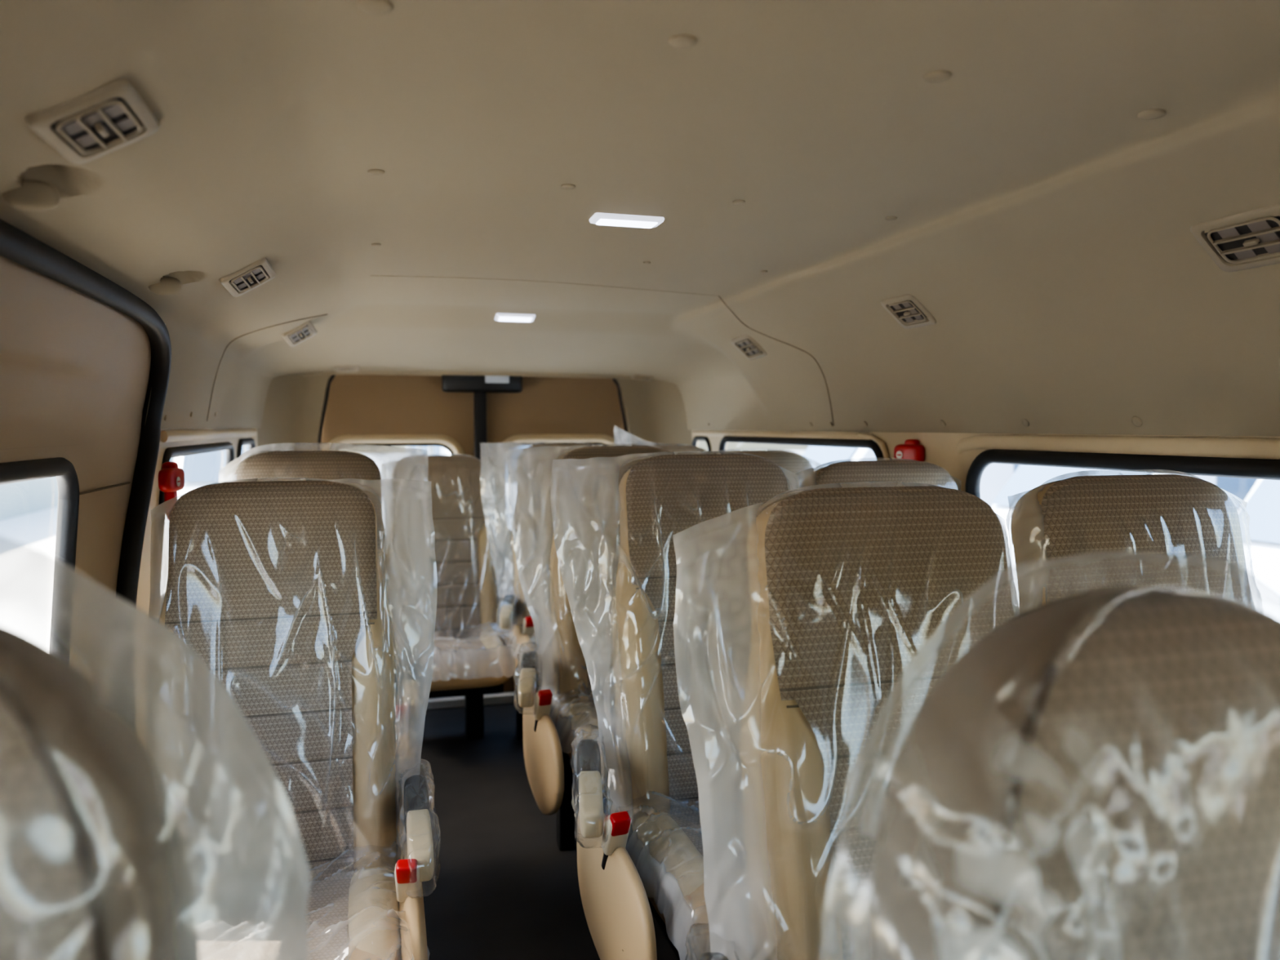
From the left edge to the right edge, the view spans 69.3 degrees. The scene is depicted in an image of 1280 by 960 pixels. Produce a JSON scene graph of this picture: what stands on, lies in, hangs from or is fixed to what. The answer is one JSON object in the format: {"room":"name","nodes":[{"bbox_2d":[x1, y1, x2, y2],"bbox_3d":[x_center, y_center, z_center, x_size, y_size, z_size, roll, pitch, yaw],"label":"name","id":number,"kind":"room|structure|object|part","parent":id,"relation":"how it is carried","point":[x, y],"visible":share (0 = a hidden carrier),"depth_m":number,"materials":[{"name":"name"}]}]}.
{"room":"vehicle interior","nodes":[
{"label":"vehicle interior","id":0,"kind":"room"},
{"bbox_2d":[0,506,168,649],"bbox_3d":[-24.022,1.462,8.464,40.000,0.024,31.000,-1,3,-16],"label":"window","id":1,"kind":"structure","parent":0,"point":[26,576],"depth_m":12.29,"materials":[{"name":"glass"}]},
{"bbox_2d":[167,444,248,543],"bbox_3d":[-6.189,-0.026,14.805,1.870,2.248,5.200,-1,3,-20],"label":"minibus","id":2,"kind":"object","parent":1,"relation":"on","point":[202,469],"visible":0.12,"depth_m":12.71,"materials":[{"name":"white paint"}]},
{"bbox_2d":[134,427,257,749],"bbox_3d":[-1.316,0.425,2.881,0.030,1.220,2.000,-1,3,-16],"label":"wall","id":3,"kind":"structure","parent":0,"point":[148,556],"depth_m":2.07,"materials":[{"name":"beige"}]},
{"bbox_2d":[0,255,151,705],"bbox_3d":[-0.849,0.414,1.284,0.112,1.425,1.440,-1,3,-16],"label":"door","id":4,"kind":"structure","parent":3,"relation":"in","point":[75,367],"depth_m":1.51,"materials":[{"name":"beige plastic"}]},
{"bbox_2d":[0,218,171,733],"bbox_3d":[-0.831,0.382,1.290,0.135,1.388,1.485,-1,3,-16],"label":"trim","id":5,"kind":"structure","parent":3,"relation":"attached to","point":[17,246],"depth_m":1.82,"materials":[{"name":"black rubber"}]},
{"bbox_2d":[158,462,184,519],"bbox_3d":[-1.018,0.025,2.018,0.039,0.129,0.094,0,3,-8],"label":"hammer","id":6,"kind":"object","parent":3,"relation":"attached to","point":[171,477],"visible":0.94,"depth_m":2.00,"materials":[{"name":"red plastic"}]},
{"bbox_3d":[-1.024,0.039,2.022,0.024,0.100,0.024,0,3,-8],"label":"handle","id":7,"kind":"part","parent":6,"relation":"part of","materials":[{"name":"red plastic"}]},
{"bbox_2d":[154,441,234,573],"bbox_3d":[-1.255,0.090,2.629,0.061,0.383,1.025,-1,3,-16],"label":"window","id":8,"kind":"structure","parent":3,"relation":"in","point":[170,452],"depth_m":2.40,"materials":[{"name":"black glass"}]},
{"bbox_2d":[160,429,256,442],"bbox_3d":[-1.301,-0.143,2.873,0.017,0.027,1.560,-1,3,-16],"label":"trim","id":9,"kind":"structure","parent":3,"relation":"attached to","point":[166,436],"depth_m":2.54,"materials":[{"name":"beige plastic"}]},
{"bbox_2d":[236,437,255,457],"bbox_3d":[-1.483,0.030,3.446,0.061,0.370,0.405,-1,3,-16],"label":"window","id":10,"kind":"structure","parent":3,"relation":"in","point":[250,442],"depth_m":3.35,"materials":[{"name":"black glass"}]},
{"bbox_2d":[257,373,692,453],"bbox_3d":[-0.697,0.125,4.169,1.860,1.672,0.300,-1,3,-16],"label":"wall","id":11,"kind":"structure","parent":0,"point":[655,411],"depth_m":4.02,"materials":[{"name":"beige plastic"}]},
{"bbox_2d":[320,374,474,457],"bbox_3d":[-1.109,0.164,4.213,0.757,1.490,0.050,-1,3,-16],"label":"door","id":12,"kind":"structure","parent":11,"relation":"in","point":[381,410],"depth_m":4.18,"materials":[{"name":"brown plastic"}]},
{"bbox_2d":[318,374,628,450],"bbox_3d":[-0.737,-0.068,4.274,1.422,0.844,0.016,-1,3,-16],"label":"trim","id":13,"kind":"structure","parent":11,"relation":"attached to","point":[332,376],"depth_m":4.08,"materials":[{"name":"black rubber"}]},
{"bbox_2d":[474,391,487,462],"bbox_3d":[-0.731,0.175,4.267,0.054,1.320,0.044,-1,3,-16],"label":"trim","id":14,"kind":"structure","parent":11,"relation":"attached to","point":[480,397],"depth_m":4.22,"materials":[{"name":"black plastic"}]},
{"bbox_2d":[441,374,522,392],"bbox_3d":[-0.718,-0.458,4.220,0.364,0.116,0.042,-1,3,-16],"label":"brake light","id":15,"kind":"object","parent":11,"relation":"attached to","point":[464,384],"visible":0.66,"depth_m":4.21,"materials":[{"name":"black plastic"}]},
{"bbox_2d":[498,624,515,691],"bbox_3d":[-0.699,0.801,4.187,1.720,0.320,0.024,-1,3,-16],"label":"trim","id":16,"kind":"structure","parent":11,"relation":"attached to","point":[508,685],"depth_m":4.21,"materials":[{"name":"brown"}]},
{"bbox_2d":[486,377,624,619],"bbox_3d":[-0.380,0.152,4.416,0.757,1.490,0.049,-1,3,-16],"label":"door","id":17,"kind":"structure","parent":11,"relation":"in","point":[547,410],"depth_m":4.37,"materials":[{"name":"brown plastic"}]},
{"bbox_2d":[416,690,678,959],"bbox_3d":[0.000,1.133,1.729,1.930,0.060,5.320,-1,3,-16],"label":"floor","id":18,"kind":"structure","parent":0,"point":[505,889],"depth_m":2.56,"materials":[{"name":"rubber"}]},
{"bbox_2d":[0,551,300,959],"bbox_3d":[-0.376,0.615,0.292,0.505,1.148,0.688,-1,3,-16],"label":"seat","id":19,"kind":"object","parent":18,"relation":"on","point":[94,865],"visible":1,"depth_m":0.51,"materials":[{"name":"brown"}]},
{"bbox_3d":[-0.453,0.439,0.466,0.376,0.736,0.264,-1,3,-16],"label":"panel","id":20,"kind":"part","parent":19,"relation":"part of","materials":[{"name":"fabric"}]},
{"bbox_3d":[-0.452,0.465,0.465,0.450,0.791,0.265,-1,3,-16],"label":"backrest","id":21,"kind":"part","parent":19,"relation":"part of","materials":[{"name":"brown"}]},
{"bbox_2d":[146,479,440,959],"bbox_3d":[-0.606,0.569,1.605,0.548,1.116,0.716,-1,3,-16],"label":"seat","id":22,"kind":"object","parent":18,"relation":"on","point":[268,593],"visible":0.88,"depth_m":1.74,"materials":[{"name":"fabric"}]},
{"bbox_3d":[-0.719,0.138,1.831,0.380,0.269,0.158,-1,3,-16],"label":"headrest panel","id":23,"kind":"part","parent":22,"relation":"part of","materials":[{"name":"fabric"}]},
{"bbox_3d":[-0.683,0.509,1.724,0.357,0.477,0.115,-1,3,-16],"label":"panel","id":24,"kind":"part","parent":22,"relation":"part of","materials":[{"name":"fabric"}]},
{"bbox_3d":[-0.626,0.754,1.532,0.276,0.046,0.470,-1,3,-16],"label":"cushion panel","id":25,"kind":"part","parent":22,"relation":"part of","materials":[{"name":"fabric"}]},
{"bbox_3d":[-0.703,0.405,1.788,0.444,0.792,0.274,-1,3,-16],"label":"backrest","id":26,"kind":"part","parent":22,"relation":"part of","materials":[{"name":"brown fabric"}]},
{"bbox_2d":[345,932,400,959],"bbox_3d":[-0.626,0.810,1.536,0.444,0.151,0.490,-1,3,-16],"label":"cushion","id":27,"kind":"object","parent":22,"relation":"on","point":[358,945],"depth_m":1.48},
{"bbox_3d":[-0.389,0.640,1.634,0.043,0.056,0.190,-1,7,-16],"label":"armrest","id":28,"kind":"part","parent":22,"relation":"part of","materials":[{"name":"beige plastic"}]},
{"bbox_2d":[220,442,422,911],"bbox_3d":[-0.794,0.500,2.320,0.562,1.177,0.720,-1,3,-16],"label":"seat","id":29,"kind":"object","parent":18,"relation":"on","point":[350,467],"visible":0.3,"depth_m":2.52,"materials":[{"name":"fabric"}]},
{"bbox_3d":[-0.908,0.055,2.543,0.380,0.269,0.158,-1,3,-16],"label":"headrest panel","id":30,"kind":"part","parent":29,"relation":"part of","materials":[{"name":"fabric"}]},
{"bbox_3d":[-0.892,0.322,2.499,0.444,0.792,0.274,-1,3,-16],"label":"backrest","id":31,"kind":"part","parent":29,"relation":"part of","materials":[{"name":"brown fabric"}]},
{"bbox_3d":[-0.578,0.557,2.346,0.043,0.056,0.190,-1,7,-16],"label":"armrest","id":32,"kind":"part","parent":29,"relation":"part of","materials":[{"name":"beige"}]},
{"bbox_2d":[381,453,515,743],"bbox_3d":[-0.757,0.458,3.607,0.472,1.105,0.715,-1,3,-16],"label":"seat","id":33,"kind":"object","parent":18,"relation":"on","point":[471,660],"visible":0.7,"depth_m":3.74,"materials":[{"name":"fabric"}]},
{"bbox_3d":[-0.830,0.032,3.843,0.380,0.269,0.158,-1,3,-16],"label":"headrest panel","id":34,"kind":"part","parent":33,"relation":"part of","materials":[{"name":"fabric"}]},
{"bbox_3d":[-0.814,0.299,3.799,0.444,0.792,0.274,-1,3,-16],"label":"backrest","id":35,"kind":"part","parent":33,"relation":"part of","materials":[{"name":"brown fabric"}]},
{"bbox_3d":[-0.794,0.403,3.735,0.357,0.477,0.115,-1,3,-16],"label":"panel","id":36,"kind":"part","parent":33,"relation":"part of","materials":[{"name":"fabric"}]},
{"bbox_3d":[-0.752,0.779,3.604,0.400,0.036,0.340,-1,3,-16],"label":"seat frame","id":37,"kind":"part","parent":33,"relation":"part of","materials":[{"name":"black metal"}]},
{"bbox_3d":[-0.737,0.648,3.543,0.276,0.046,0.470,-1,3,-16],"label":"cushion panel","id":38,"kind":"part","parent":33,"relation":"part of","materials":[{"name":"fabric"}]},
{"bbox_2d":[395,648,510,692],"bbox_3d":[-0.737,0.705,3.547,0.444,0.151,0.490,-1,3,-16],"label":"cushion","id":39,"kind":"object","parent":33,"relation":"on","point":[483,674],"depth_m":3.34,"materials":[{"name":"beige fabric"}]},
{"bbox_3d":[-0.642,0.894,3.589,0.066,0.237,0.056,-1,3,-16],"label":"leg","id":40,"kind":"part","parent":33,"relation":"part of","materials":[{"name":"black metal"}]},
{"bbox_2d":[426,692,554,710],"bbox_3d":[-0.655,0.953,4.021,1.600,0.036,0.048,-1,3,-16],"label":"trim","id":41,"kind":"structure","parent":33,"relation":"attached to","point":[498,698],"depth_m":3.97,"materials":[{"name":"silver metal"}]},
{"bbox_2d":[480,442,599,738],"bbox_3d":[-0.280,0.442,3.477,0.570,1.160,0.712,-1,3,-16],"label":"seat","id":42,"kind":"object","parent":18,"relation":"on","point":[514,614],"visible":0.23,"depth_m":3.61,"materials":[{"name":"plastic"}]},
{"bbox_3d":[-0.489,0.499,3.390,0.043,0.056,0.190,0,7,-5],"label":"armrest","id":43,"kind":"part","parent":42,"relation":"part of","materials":[{"name":"beige plastic"}]},
{"bbox_3d":[-0.456,0.871,3.588,0.044,0.291,0.056,-1,3,-16],"label":"leg","id":44,"kind":"part","parent":42,"relation":"part of","materials":[{"name":"black metal"}]},
{"bbox_3d":[-0.284,0.255,3.684,0.444,0.792,0.274,-1,3,-16],"label":"backrest","id":45,"kind":"part","parent":42,"relation":"part of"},
{"bbox_3d":[-0.265,0.360,3.620,0.357,0.477,0.115,-1,3,-16],"label":"panel","id":46,"kind":"part","parent":42,"relation":"part of","materials":[{"name":"plastic"}]},
{"bbox_2d":[537,645,552,687],"bbox_3d":[-0.208,0.661,3.432,0.444,0.151,0.490,-1,3,-16],"label":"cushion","id":47,"kind":"object","parent":42,"relation":"on","point":[544,655],"depth_m":3.19,"materials":[{"name":"beige fabric"}]},
{"bbox_3d":[-0.223,0.736,3.489,0.400,0.036,0.340,-1,3,-16],"label":"seat frame","id":48,"kind":"part","parent":42,"relation":"part of","materials":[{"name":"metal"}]},
{"bbox_3d":[-0.208,0.605,3.429,0.276,0.046,0.470,-1,3,-16],"label":"cushion panel","id":49,"kind":"part","parent":42,"relation":"part of","materials":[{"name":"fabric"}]},
{"bbox_3d":[-0.301,-0.011,3.728,0.380,0.269,0.158,-1,3,-16],"label":"headrest panel","id":50,"kind":"part","parent":42,"relation":"part of","materials":[{"name":"fabric"}]},
{"bbox_2d":[506,444,674,850],"bbox_3d":[-0.056,0.492,2.534,0.615,1.170,0.722,-1,3,-16],"label":"seat","id":51,"kind":"object","parent":18,"relation":"on","point":[548,764],"visible":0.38,"depth_m":2.63,"materials":[{"name":"plastic"}]},
{"bbox_3d":[-0.297,0.544,2.438,0.043,0.056,0.190,0,7,-5],"label":"armrest","id":52,"kind":"part","parent":51,"relation":"part of","materials":[{"name":"beige plastic"}]},
{"bbox_3d":[-0.213,0.920,2.650,0.044,0.302,0.056,-1,3,-16],"label":"leg","id":53,"kind":"part","parent":51,"relation":"part of","materials":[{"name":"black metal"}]},
{"bbox_3d":[-0.042,0.299,2.745,0.444,0.792,0.274,-1,3,-16],"label":"backrest","id":54,"kind":"part","parent":51,"relation":"part of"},
{"bbox_3d":[0.020,0.780,2.551,0.400,0.036,0.340,-1,3,-16],"label":"seat frame","id":55,"kind":"part","parent":51,"relation":"part of","materials":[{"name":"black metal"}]},
{"bbox_2d":[561,724,618,790],"bbox_3d":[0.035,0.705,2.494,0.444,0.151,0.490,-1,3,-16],"label":"armrest","id":56,"kind":"object","parent":51,"relation":"on","point":[591,731],"depth_m":2.39,"materials":[{"name":"grey plastic"}]},
{"bbox_3d":[-0.022,0.404,2.682,0.357,0.477,0.115,-1,3,-16],"label":"panel","id":57,"kind":"part","parent":51,"relation":"part of","materials":[{"name":"plastic"}]},
{"bbox_3d":[0.035,0.649,2.490,0.276,0.046,0.470,-1,3,-16],"label":"cushion panel","id":58,"kind":"part","parent":51,"relation":"part of","materials":[{"name":"plastic"}]},
{"bbox_3d":[-0.058,0.033,2.789,0.380,0.269,0.158,-1,3,-16],"label":"headrest panel","id":59,"kind":"part","parent":51,"relation":"part of","materials":[{"name":"fabric"}]},
{"bbox_2d":[613,426,709,454],"bbox_3d":[0.198,0.398,3.629,0.478,1.228,0.722,-1,3,-16],"label":"seat","id":60,"kind":"object","parent":18,"relation":"on","point":[623,437],"visible":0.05,"depth_m":3.86,"materials":[{"name":"plastic"}]},
{"bbox_3d":[0.124,-0.009,3.867,0.380,0.269,0.158,-1,3,-16],"label":"headrest panel","id":61,"kind":"part","parent":60,"relation":"part of","materials":[{"name":"fabric"}]},
{"bbox_2d":[550,451,799,959],"bbox_3d":[0.148,0.536,1.792,0.614,1.166,0.718,-1,3,-16],"label":"seat","id":62,"kind":"object","parent":18,"relation":"on","point":[653,802],"visible":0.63,"depth_m":1.92,"materials":[{"name":"fabric"}]},
{"bbox_3d":[-0.090,0.590,1.697,0.043,0.056,0.190,0,7,-5],"label":"armrest","id":63,"kind":"part","parent":62,"relation":"part of","materials":[{"name":"beige plastic"}]},
{"bbox_3d":[0.165,0.345,2.005,0.444,0.792,0.274,-1,3,-16],"label":"backrest","id":64,"kind":"part","parent":62,"relation":"part of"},
{"bbox_3d":[0.226,0.826,1.810,0.400,0.036,0.340,-1,3,-16],"label":"seat frame","id":65,"kind":"part","parent":62,"relation":"part of","materials":[{"name":"black metal"}]},
{"bbox_2d":[632,842,710,959],"bbox_3d":[0.241,0.751,1.753,0.444,0.151,0.490,-1,3,-16],"label":"cushion","id":66,"kind":"object","parent":62,"relation":"on","point":[682,861],"depth_m":1.62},
{"bbox_3d":[0.241,0.694,1.750,0.276,0.046,0.470,-1,3,-16],"label":"cushion panel","id":67,"kind":"part","parent":62,"relation":"part of","materials":[{"name":"fabric"}]},
{"bbox_3d":[0.184,0.450,1.941,0.357,0.477,0.115,-1,3,-16],"label":"panel","id":68,"kind":"part","parent":62,"relation":"part of","materials":[{"name":"plastic"}]},
{"bbox_3d":[0.148,0.078,2.049,0.380,0.269,0.158,-1,3,-16],"label":"headrest panel","id":69,"kind":"part","parent":62,"relation":"part of","materials":[{"name":"fabric"}]},
{"bbox_2d":[711,448,820,492],"bbox_3d":[0.453,0.491,2.687,0.478,1.151,0.717,-1,3,-16],"label":"seat","id":70,"kind":"object","parent":18,"relation":"on","point":[793,462],"visible":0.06,"depth_m":2.92,"materials":[{"name":"fabric"}]},
{"bbox_2d":[672,483,1019,959],"bbox_3d":[0.347,0.589,1.062,0.610,1.140,0.710,-1,3,-16],"label":"seat","id":71,"kind":"object","parent":18,"relation":"on","point":[851,588],"visible":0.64,"depth_m":1.23,"materials":[{"name":"fabric"}]},
{"bbox_3d":[0.364,0.412,1.274,0.444,0.792,0.274,-1,3,-16],"label":"backrest","id":72,"kind":"part","parent":71,"relation":"part of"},
{"bbox_3d":[0.383,0.516,1.210,0.357,0.477,0.115,-1,3,-16],"label":"panel","id":73,"kind":"part","parent":71,"relation":"part of","materials":[{"name":"fabric"}]},
{"bbox_3d":[0.347,0.145,1.318,0.380,0.269,0.158,-1,3,-16],"label":"headrest panel","id":74,"kind":"part","parent":71,"relation":"part of","materials":[{"name":"fabric"}]},
{"bbox_2d":[787,459,961,496],"bbox_3d":[0.651,0.536,1.954,0.482,1.146,0.722,-1,3,-16],"label":"seat","id":75,"kind":"object","parent":18,"relation":"on","point":[861,473],"visible":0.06,"depth_m":2.16,"materials":[{"name":"fabric"}]},
{"bbox_3d":[0.593,0.356,2.146,0.444,0.792,0.274,-1,3,-16],"label":"backrest","id":76,"kind":"part","parent":75,"relation":"part of","materials":[{"name":"beige fabric"}]},
{"bbox_3d":[0.576,0.089,2.190,0.380,0.269,0.158,-1,3,-16],"label":"headrest panel","id":77,"kind":"part","parent":75,"relation":"part of","materials":[{"name":"fabric"}]},
{"bbox_2d":[817,587,1279,959],"bbox_3d":[0.391,0.624,0.396,0.519,1.119,0.697,-1,3,-16],"label":"seat","id":78,"kind":"object","parent":18,"relation":"on","point":[1096,776],"visible":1,"depth_m":0.56,"materials":[{"name":"brown"}]},
{"bbox_3d":[0.360,0.450,0.579,0.376,0.736,0.264,-1,3,-16],"label":"panel","id":79,"kind":"part","parent":78,"relation":"part of","materials":[{"name":"fabric"}]},
{"bbox_2d":[1005,469,1263,612],"bbox_3d":[0.858,0.575,1.224,0.471,1.152,0.714,-1,3,-16],"label":"seat","id":80,"kind":"object","parent":18,"relation":"on","point":[1176,531],"visible":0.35,"depth_m":1.42,"materials":[{"name":"fabric"}]},
{"bbox_3d":[0.797,0.394,1.415,0.444,0.792,0.274,-1,3,-16],"label":"backrest","id":81,"kind":"part","parent":80,"relation":"part of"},
{"bbox_2d":[363,450,805,533],"bbox_3d":[0.000,1.997,0.115,140.000,0.100,140.000,-1,3,-16],"label":"ground","id":82,"kind":"structure","parent":0,"point":[379,460],"depth_m":42.03,"materials":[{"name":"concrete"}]},
{"bbox_2d":[0,457,173,520],"bbox_3d":[-18.895,-1.790,30.267,5.050,4.000,38.550,-1,3,-16],"label":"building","id":83,"kind":"object","parent":82,"relation":"on","point":[22,498],"visible":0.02,"depth_m":20.57,"materials":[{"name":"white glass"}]},
{"bbox_2d":[406,445,530,529],"bbox_3d":[-2.614,-0.059,15.383,1.870,2.248,5.200,-1,4,-22],"label":"minibus","id":84,"kind":"object","parent":82,"relation":"on","point":[427,451],"visible":0.03,"depth_m":13.74,"materials":[{"name":"white paint"}]},
{"bbox_2d":[802,445,876,467],"bbox_3d":[4.576,0.011,14.168,5.200,2.248,1.870,-1,3,-15],"label":"minibus","id":85,"kind":"object","parent":82,"relation":"on","point":[821,455],"visible":0.02,"depth_m":13.38,"materials":[{"name":"white paint"}]},
{"bbox_2d":[980,462,1020,507],"bbox_3d":[5.155,0.163,11.531,5.200,2.248,1.870,-1,3,-16],"label":"minibus","id":86,"kind":"object","parent":82,"relation":"on","point":[994,477],"visible":0.04,"depth_m":10.24,"materials":[{"name":"glass"}]},
{"bbox_2d":[991,464,1257,603],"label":"window","id":87,"kind":"structure","parent":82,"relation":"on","point":[1025,478],"depth_m":8.58,"materials":[{"name":"glass"}]},
{"bbox_2d":[1240,479,1279,620],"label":"window","id":88,"kind":"structure","parent":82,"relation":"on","point":[1263,505],"depth_m":6.11,"materials":[{"name":"glass"}]},
{"bbox_2d":[0,0,1279,435],"bbox_3d":[-0.083,-0.299,1.936,1.841,0.406,4.702,-1,3,-16],"label":"ceiling","id":89,"kind":"structure","parent":0,"point":[409,175],"depth_m":1.36,"materials":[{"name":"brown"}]},
{"bbox_2d":[25,79,159,164],"bbox_3d":[-0.507,-0.334,0.866,0.084,0.050,0.135,-1,3,-16],"label":"ceiling vent","id":90,"kind":"object","parent":89,"relation":"in","point":[113,117],"visible":1,"depth_m":0.85,"materials":[{"name":"brown plastic"}]},
{"bbox_2d":[218,257,275,297],"bbox_3d":[-0.744,-0.385,1.759,0.082,0.062,0.138,-1,3,-13],"label":"ceiling vent","id":91,"kind":"object","parent":89,"relation":"in","point":[237,283],"visible":1,"depth_m":1.75,"materials":[{"name":"brown plastic"}]},
{"bbox_2d":[281,320,317,346],"bbox_3d":[-1.025,-0.442,2.791,0.082,0.072,0.140,-1,3,-10],"label":"ceiling vent","id":92,"kind":"object","parent":89,"relation":"in","point":[294,337],"visible":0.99,"depth_m":2.78,"materials":[{"name":"brown plastic"}]},
{"bbox_2d":[334,365,359,372],"bbox_3d":[-1.215,-0.464,3.844,0.101,0.030,0.069,-1,3,-16],"label":"ceiling vent","id":93,"kind":"object","parent":89,"relation":"in","point":[339,368],"visible":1,"depth_m":3.84,"materials":[{"name":"brown plastic"}]},
{"bbox_2d":[494,313,535,322],"bbox_3d":[-0.420,-0.546,3.113,0.132,0.024,0.055,-1,3,-16],"label":"recessed light","id":94,"kind":"object","parent":89,"relation":"in","point":[499,317],"visible":1,"depth_m":3.10,"materials":[{"name":"white plastic"}]},
{"bbox_2d":[589,212,664,228],"bbox_3d":[-0.025,-0.483,1.725,0.132,0.015,0.060,-1,3,-16],"label":"recessed light","id":95,"kind":"object","parent":89,"relation":"in","point":[598,218],"visible":1,"depth_m":1.71,"materials":[{"name":"white plastic"}]},
{"bbox_2d":[630,374,653,381],"bbox_3d":[0.011,-0.476,4.291,0.101,0.031,0.070,-1,3,-15],"label":"ceiling vent","id":96,"kind":"object","parent":89,"relation":"in","point":[639,377],"visible":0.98,"depth_m":4.28,"materials":[{"name":"brown plastic"}]},
{"bbox_2d":[731,334,767,359],"bbox_3d":[0.354,-0.429,2.988,0.075,0.076,0.138,-1,3,-19],"label":"ceiling vent","id":97,"kind":"object","parent":89,"relation":"in","point":[745,344],"visible":1,"depth_m":2.98,"materials":[{"name":"brown plastic"}]},
{"bbox_2d":[880,293,936,328],"bbox_3d":[0.607,-0.382,2.092,0.075,0.068,0.135,-1,3,-16],"label":"ceiling vent","id":98,"kind":"object","parent":89,"relation":"in","point":[903,312],"visible":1,"depth_m":2.08,"materials":[{"name":"brown plastic"}]},
{"bbox_2d":[1190,204,1279,271],"bbox_3d":[0.841,-0.331,1.269,0.074,0.068,0.150,-1,3,-16],"label":"ceiling vent","id":99,"kind":"object","parent":89,"relation":"in","point":[1251,238],"visible":1,"depth_m":1.28,"materials":[{"name":"brown plastic"}]},
{"bbox_2d":[692,430,1279,492],"bbox_3d":[0.726,0.442,2.593,0.030,1.220,3.650,-1,3,-16],"label":"wall","id":100,"kind":"structure","parent":0,"point":[940,447],"depth_m":2.35,"materials":[{"name":"beige plastic"}]},
{"bbox_2d":[691,435,711,453],"bbox_3d":[0.292,-0.012,4.146,0.060,0.372,0.243,-1,3,-16],"label":"window","id":101,"kind":"structure","parent":100,"relation":"in","point":[696,438],"depth_m":4.09,"materials":[{"name":"black rubber"}]},
{"bbox_2d":[719,435,884,460],"bbox_3d":[0.532,0.047,3.281,0.062,0.398,1.327,-1,3,-16],"label":"window","id":102,"kind":"structure","parent":100,"relation":"in","point":[851,443],"depth_m":3.06,"materials":[{"name":"black rubber"}]},
{"bbox_2d":[893,439,924,462],"bbox_3d":[0.718,-0.044,2.470,0.039,0.129,0.094,-2,4,-35],"label":"hammer","id":103,"kind":"object","parent":100,"relation":"attached to","point":[911,449],"visible":0.66,"depth_m":2.45,"materials":[{"name":"red plastic"}]},
{"bbox_2d":[691,431,1279,460],"bbox_3d":[0.719,-0.013,2.549,0.036,0.236,3.520,-1,3,-16],"label":"trim","id":104,"kind":"structure","parent":100,"relation":"attached to","point":[1223,447],"depth_m":1.82,"materials":[{"name":"beige plastic"}]},
{"bbox_2d":[965,448,1279,497],"bbox_3d":[0.944,0.146,1.803,0.065,0.395,0.978,-1,3,-16],"label":"window","id":105,"kind":"structure","parent":100,"relation":"in","point":[1255,468],"depth_m":1.75,"materials":[{"name":"black rubber"}]}
]}

